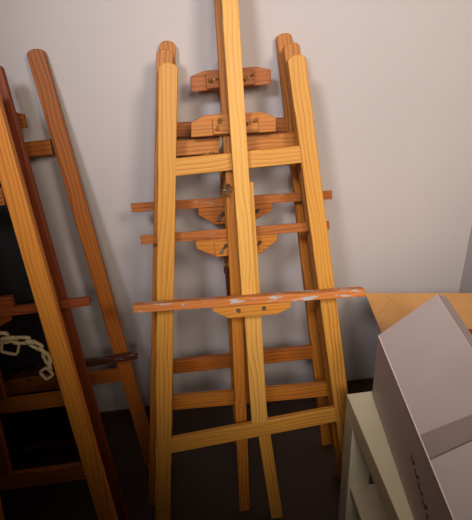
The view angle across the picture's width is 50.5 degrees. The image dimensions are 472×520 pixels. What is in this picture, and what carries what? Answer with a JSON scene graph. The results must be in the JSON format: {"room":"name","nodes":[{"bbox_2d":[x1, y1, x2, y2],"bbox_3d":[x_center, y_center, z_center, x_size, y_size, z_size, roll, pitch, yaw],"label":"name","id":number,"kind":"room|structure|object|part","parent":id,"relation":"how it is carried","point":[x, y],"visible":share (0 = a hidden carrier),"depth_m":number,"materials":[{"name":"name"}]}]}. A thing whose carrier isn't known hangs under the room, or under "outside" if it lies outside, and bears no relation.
{"room":"art studio","nodes":[
{"label":"art studio","id":0,"kind":"room"},
{"bbox_2d":[0,380,374,519],"bbox_3d":[-0.574,1.450,0.564,3.424,0.100,3.400,-6,30,-4],"label":"floor","id":1,"kind":"structure","parent":0,"point":[204,480],"depth_m":1.66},
{"bbox_2d":[0,366,73,446],"bbox_3d":[-0.948,0.269,1.623,0.800,0.927,0.092,-6,30,-4],"label":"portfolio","id":2,"kind":"object","parent":1,"relation":"on","point":[47,424],"visible":0.02,"depth_m":1.79,"materials":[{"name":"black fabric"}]},
{"bbox_2d":[0,95,117,519],"bbox_3d":[-0.625,0.225,1.181,0.556,1.405,0.382,-6,30,-4],"label":"easel","id":3,"kind":"object","parent":1,"relation":"on","point":[13,191],"visible":1,"depth_m":1.21,"materials":[{"name":"orange wood"}]},
{"bbox_3d":[-0.654,0.383,1.267,0.033,1.090,0.017,-2,16,-5],"label":"leg","id":4,"kind":"part","parent":3,"relation":"part of","materials":[{"name":"orange wood"}]},
{"bbox_3d":[-0.623,0.252,1.199,0.045,0.606,0.019,-6,15,-4],"label":"mast rail","id":5,"kind":"part","parent":3,"relation":"part of","materials":[{"name":"brown wood"}]},
{"bbox_2d":[0,331,53,379],"bbox_3d":[-0.523,0.216,1.193,0.163,0.155,0.037,1,30,8],"label":"chain","id":6,"kind":"object","parent":3,"relation":"hanging from","point":[7,338],"visible":1,"depth_m":1.18,"materials":[{"name":"beige metal"}]},
{"bbox_2d":[0,66,128,519],"bbox_3d":[-0.676,0.146,1.312,0.603,1.416,0.338,-6,30,-4],"label":"easel","id":7,"kind":"object","parent":1,"relation":"on","point":[8,309],"visible":0.76,"depth_m":1.33,"materials":[{"name":"brown wood"}]},
{"bbox_3d":[-0.686,0.136,1.320,0.045,0.526,0.019,-6,17,-4],"label":"mast rail","id":8,"kind":"part","parent":7,"relation":"part of","materials":[{"name":"brown wood"}]},
{"bbox_2d":[0,296,90,325],"bbox_3d":[-0.661,0.151,1.274,0.580,0.066,0.034,-6,30,-4],"label":"tray","id":9,"kind":"object","parent":7,"relation":"on","point":[8,308],"depth_m":1.27,"materials":[{"name":"brown wood"}]},
{"bbox_2d":[2,49,149,468],"bbox_3d":[-0.611,0.055,1.450,0.590,1.428,0.279,-6,30,-4],"label":"easel","id":10,"kind":"object","parent":1,"relation":"on","point":[28,380],"visible":0.66,"depth_m":1.47,"materials":[{"name":"brown wood"}]},
{"bbox_2d":[0,182,52,369],"bbox_3d":[-0.758,0.015,1.379,0.460,0.656,0.147,-6,30,-4],"label":"canvas","id":11,"kind":"object","parent":10,"relation":"on","point":[14,280],"visible":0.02,"depth_m":1.42,"materials":[{"name":"black fabric"}]},
{"bbox_2d":[2,351,137,385],"bbox_3d":[-0.584,0.340,1.504,0.580,0.072,0.035,-6,30,-4],"label":"tray","id":12,"kind":"object","parent":10,"relation":"on","point":[30,376],"depth_m":1.50,"materials":[{"name":"brown wood"}]},
{"bbox_2d":[131,33,332,465],"bbox_3d":[-0.013,0.044,1.521,0.605,1.305,0.278,-6,30,-4],"label":"easel","id":13,"kind":"object","parent":1,"relation":"on","point":[210,209],"visible":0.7,"depth_m":1.42,"materials":[{"name":"orange wood"}]},
{"bbox_3d":[-0.208,0.068,1.509,0.041,1.343,0.024,1,18,-6],"label":"leg","id":14,"kind":"part","parent":13,"relation":"part of","materials":[{"name":"orange wood"}]},
{"bbox_3d":[-0.012,0.139,1.590,0.033,1.091,0.017,-4,20,-5],"label":"leg","id":15,"kind":"part","parent":13,"relation":"part of","materials":[{"name":"orange wood"}]},
{"bbox_2d":[131,190,331,223],"bbox_3d":[-0.006,-0.143,1.406,0.564,0.090,0.032,-6,30,-4],"label":"tray","id":16,"kind":"object","parent":13,"relation":"on","point":[211,209],"depth_m":1.40,"materials":[{"name":"brown wood"}]},
{"bbox_3d":[0.222,0.022,1.539,0.041,1.330,0.024,-10,19,-3],"label":"leg","id":17,"kind":"part","parent":13,"relation":"part of","materials":[{"name":"orange wood"}]},
{"bbox_2d":[140,0,340,505],"bbox_3d":[-0.015,0.027,1.390,0.658,1.465,0.348,-6,30,-4],"label":"easel","id":18,"kind":"object","parent":1,"relation":"on","point":[213,242],"visible":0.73,"depth_m":1.33,"materials":[{"name":"orange wood"}]},
{"bbox_3d":[-0.216,0.130,1.414,0.041,1.349,0.024,2,16,-6],"label":"leg","id":19,"kind":"part","parent":18,"relation":"part of","materials":[{"name":"orange wood"}]},
{"bbox_2d":[140,221,329,256],"bbox_3d":[0.003,-0.052,1.330,0.502,0.081,0.034,-6,30,-4],"label":"tray","id":20,"kind":"object","parent":18,"relation":"on","point":[213,242],"depth_m":1.33,"materials":[{"name":"brown wood"}]},
{"bbox_3d":[0.002,0.202,1.492,0.033,1.089,0.017,-4,18,-4],"label":"leg","id":21,"kind":"part","parent":18,"relation":"part of","materials":[{"name":"orange wood"}]},
{"bbox_3d":[0.014,0.051,1.411,0.045,0.699,0.019,-5,16,-4],"label":"mast rail","id":22,"kind":"part","parent":18,"relation":"part of","materials":[{"name":"orange wood"}]},
{"bbox_3d":[0.245,0.083,1.446,0.041,1.329,0.024,-11,17,-3],"label":"leg","id":23,"kind":"part","parent":18,"relation":"part of","materials":[{"name":"orange wood"}]},
{"bbox_2d":[133,0,364,519],"bbox_3d":[-0.001,-0.017,1.280,0.633,1.649,0.440,-6,30,-4],"label":"easel","id":24,"kind":"object","parent":1,"relation":"on","point":[245,300],"visible":1,"depth_m":1.28,"materials":[{"name":"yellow wood"}]},
{"bbox_3d":[-0.189,0.188,1.330,0.044,1.336,0.024,1,14,-6],"label":"leg","id":25,"kind":"part","parent":24,"relation":"part of","materials":[{"name":"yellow wood"}]},
{"bbox_3d":[0.007,0.256,1.405,0.033,1.086,0.017,-4,17,-5],"label":"leg","id":26,"kind":"part","parent":24,"relation":"part of","materials":[{"name":"orange wood"}]},
{"bbox_2d":[133,286,364,317],"bbox_3d":[0.038,0.109,1.273,0.586,0.078,0.044,-6,30,-4],"label":"tray","id":27,"kind":"object","parent":24,"relation":"on","point":[247,304],"depth_m":1.26,"materials":[{"name":"brown wood"}]},
{"bbox_3d":[0.043,0.132,1.335,0.045,0.678,0.019,-5,15,-4],"label":"mast rail","id":28,"kind":"part","parent":24,"relation":"part of","materials":[{"name":"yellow wood"}]},
{"bbox_3d":[0.088,0.548,1.472,0.036,0.496,0.025,-10,15,-3],"label":"support post","id":29,"kind":"part","parent":24,"relation":"part of","materials":[{"name":"yellow wood"}]},
{"bbox_3d":[0.253,0.142,1.361,0.044,1.322,0.024,-11,15,-3],"label":"leg","id":30,"kind":"part","parent":24,"relation":"part of","materials":[{"name":"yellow wood"}]},
{"bbox_2d":[338,391,413,519],"bbox_3d":[0.595,0.665,1.160,0.550,0.520,0.549,-6,30,-4],"label":"side table","id":31,"kind":"object","parent":1,"relation":"on","point":[366,449],"visible":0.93,"depth_m":1.22,"materials":[{"name":"beige laminate"}]},
{"bbox_3d":[0.326,0.597,1.370,0.058,0.460,0.058,-6,30,-4],"label":"leg","id":32,"kind":"part","parent":31,"relation":"part of","materials":[{"name":"beige laminate"}]},
{"bbox_2d":[350,484,388,519],"bbox_3d":[0.598,0.695,1.177,0.538,0.020,0.433,-6,30,-4],"label":"shelf","id":33,"kind":"object","parent":31,"relation":"attached to","point":[368,504],"depth_m":1.30,"materials":[{"name":"beige laminate"}]},
{"bbox_2d":[372,294,471,519],"bbox_3d":[0.450,0.331,0.940,0.241,0.294,0.520,-3,30,1],"label":"box","id":34,"kind":"object","parent":31,"relation":"on","point":[422,390],"visible":1,"depth_m":0.95,"materials":[{"name":"grey cardboard"}]},
{"bbox_2d":[0,0,471,411],"bbox_3d":[-0.840,-0.528,1.313,3.424,2.600,0.100,-6,30,-4],"label":"wall","id":35,"kind":"structure","parent":0,"point":[390,81],"depth_m":1.49,"materials":[{"name":"paint"}]},
{"bbox_2d":[100,377,373,414],"bbox_3d":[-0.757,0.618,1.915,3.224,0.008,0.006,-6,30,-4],"label":"baseboard","id":36,"kind":"structure","parent":35,"relation":"attached to","point":[372,378],"depth_m":1.94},
{"bbox_2d":[365,293,471,333],"bbox_3d":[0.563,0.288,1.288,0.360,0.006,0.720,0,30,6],"label":"table","id":37,"kind":"object","parent":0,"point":[388,309],"visible":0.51,"depth_m":1.54,"materials":[{"name":"orange wood"}]},
{"bbox_2d":[459,227,471,292],"bbox_3d":[0.993,0.104,0.001,0.100,2.600,3.200,-6,30,-4],"label":"wall","id":38,"kind":"structure","parent":0,"point":[466,280],"depth_m":1.76,"materials":[{"name":"paint"}]}
]}

